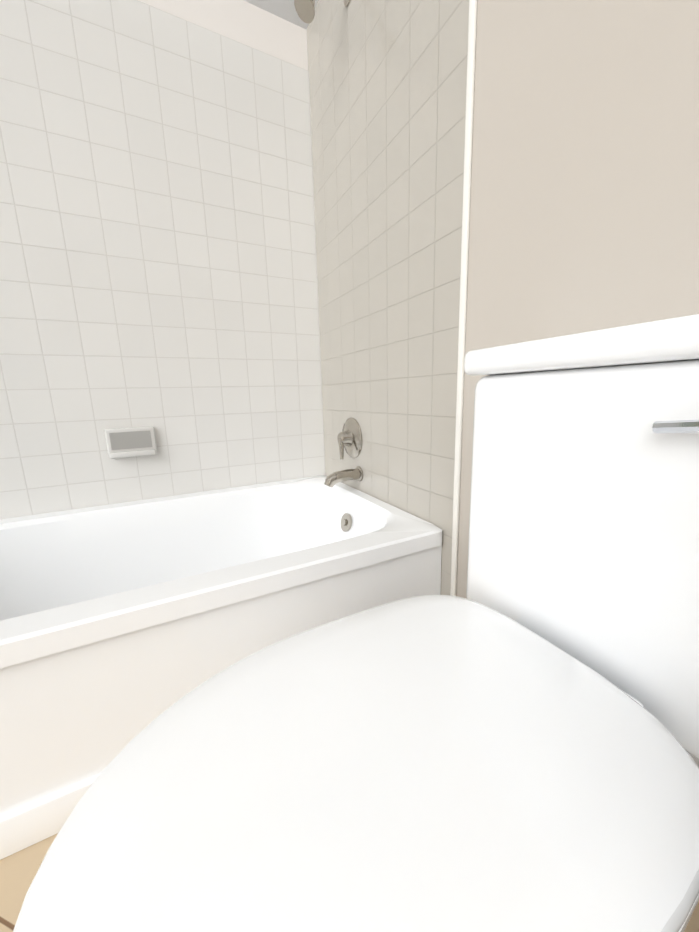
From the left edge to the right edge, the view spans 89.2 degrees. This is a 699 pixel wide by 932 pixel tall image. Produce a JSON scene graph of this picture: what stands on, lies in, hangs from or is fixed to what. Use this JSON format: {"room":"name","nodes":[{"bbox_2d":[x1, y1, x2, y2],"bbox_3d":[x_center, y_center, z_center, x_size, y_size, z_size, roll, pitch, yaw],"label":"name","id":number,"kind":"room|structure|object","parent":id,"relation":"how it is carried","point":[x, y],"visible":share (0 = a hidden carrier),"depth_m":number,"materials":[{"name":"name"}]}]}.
{"room":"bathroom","nodes":[
{"label":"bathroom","id":0,"kind":"room"},
{"bbox_2d":[138,0,307,69],"bbox_3d":[-0.826,-0.538,1.266,1.520,2.135,0.100,-7,13,-27],"label":"wall","id":1,"kind":"structure","parent":0,"point":[252,26],"depth_m":1.26,"materials":[{"name":"white paint"}]},
{"bbox_2d":[0,0,325,518],"bbox_3d":[-0.804,-0.649,1.195,1.508,1.620,0.006,-7,13,-27],"label":"wall tile","id":2,"kind":"structure","parent":1,"relation":"attached to","point":[158,264],"depth_m":1.23,"materials":[{"name":"white tile"}]},
{"bbox_2d":[104,426,157,458],"bbox_3d":[-0.786,-0.085,1.281,0.155,0.105,0.044,-7,13,-27],"label":"soap dish","id":3,"kind":"object","parent":2,"relation":"attached to","point":[130,442],"visible":1,"depth_m":1.28,"materials":[{"name":"white ceramic"}]},
{"bbox_2d":[244,0,317,29],"bbox_3d":[-0.065,-1.333,-0.434,1.720,0.050,3.510,-7,13,-27],"label":"ceiling","id":4,"kind":"structure","parent":0,"point":[284,9],"depth_m":1.27,"materials":[{"name":"white paint"}]},
{"bbox_2d":[0,833,698,931],"bbox_3d":[-0.006,0.809,-0.005,1.720,0.050,3.510,-7,13,-27],"label":"floor","id":5,"kind":"structure","parent":0,"point":[18,870],"depth_m":0.58,"materials":[{"name":"wood"}]},
{"bbox_2d":[0,475,441,859],"bbox_3d":[-0.586,0.388,1.029,1.504,0.400,0.817,-7,13,-27],"label":"bathtub","id":6,"kind":"object","parent":5,"relation":"on","point":[123,625],"visible":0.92,"depth_m":0.79,"materials":[{"name":"white ceramic"}]},
{"bbox_2d":[13,314,698,931],"bbox_3d":[0.133,0.271,0.399,0.780,0.839,0.410,-7,13,-27],"label":"toilet","id":7,"kind":"object","parent":5,"relation":"on","point":[509,742],"visible":1,"depth_m":0.33,"materials":[{"name":"white ceramic"}]},
{"bbox_2d":[456,0,698,598],"bbox_3d":[0.682,-0.355,0.145,0.100,2.135,3.510,-7,13,-27],"label":"wall","id":8,"kind":"structure","parent":0,"point":[584,205],"depth_m":0.59,"materials":[{"name":"beige paint"}]},
{"bbox_2d":[307,0,476,595],"bbox_3d":[0.068,-0.546,1.184,0.009,2.135,0.867,-7,13,-27],"label":"wall tile","id":9,"kind":"structure","parent":8,"relation":"attached to","point":[391,83],"depth_m":1.03,"materials":[{"name":"white tile"}]},
{"bbox_2d":[294,0,349,23],"bbox_3d":[-0.080,-1.398,1.055,0.178,0.141,0.066,-7,13,-27],"label":"shower head","id":10,"kind":"object","parent":9,"relation":"attached to","point":[305,10],"visible":1,"depth_m":1.04},
{"bbox_2d":[324,466,362,486],"bbox_3d":[-0.028,0.042,1.350,0.149,0.068,0.060,-7,13,-27],"label":"tub spout","id":11,"kind":"object","parent":9,"relation":"attached to","point":[333,479],"visible":1,"depth_m":1.33,"materials":[{"name":"silver metal"}]},
{"bbox_2d":[337,418,361,459],"bbox_3d":[-0.020,-0.107,1.384,0.071,0.160,0.160,-7,13,-27],"label":"tub valve","id":12,"kind":"object","parent":9,"relation":"attached to","point":[349,438],"visible":1,"depth_m":1.36,"materials":[{"name":"silver metal"}]}
]}

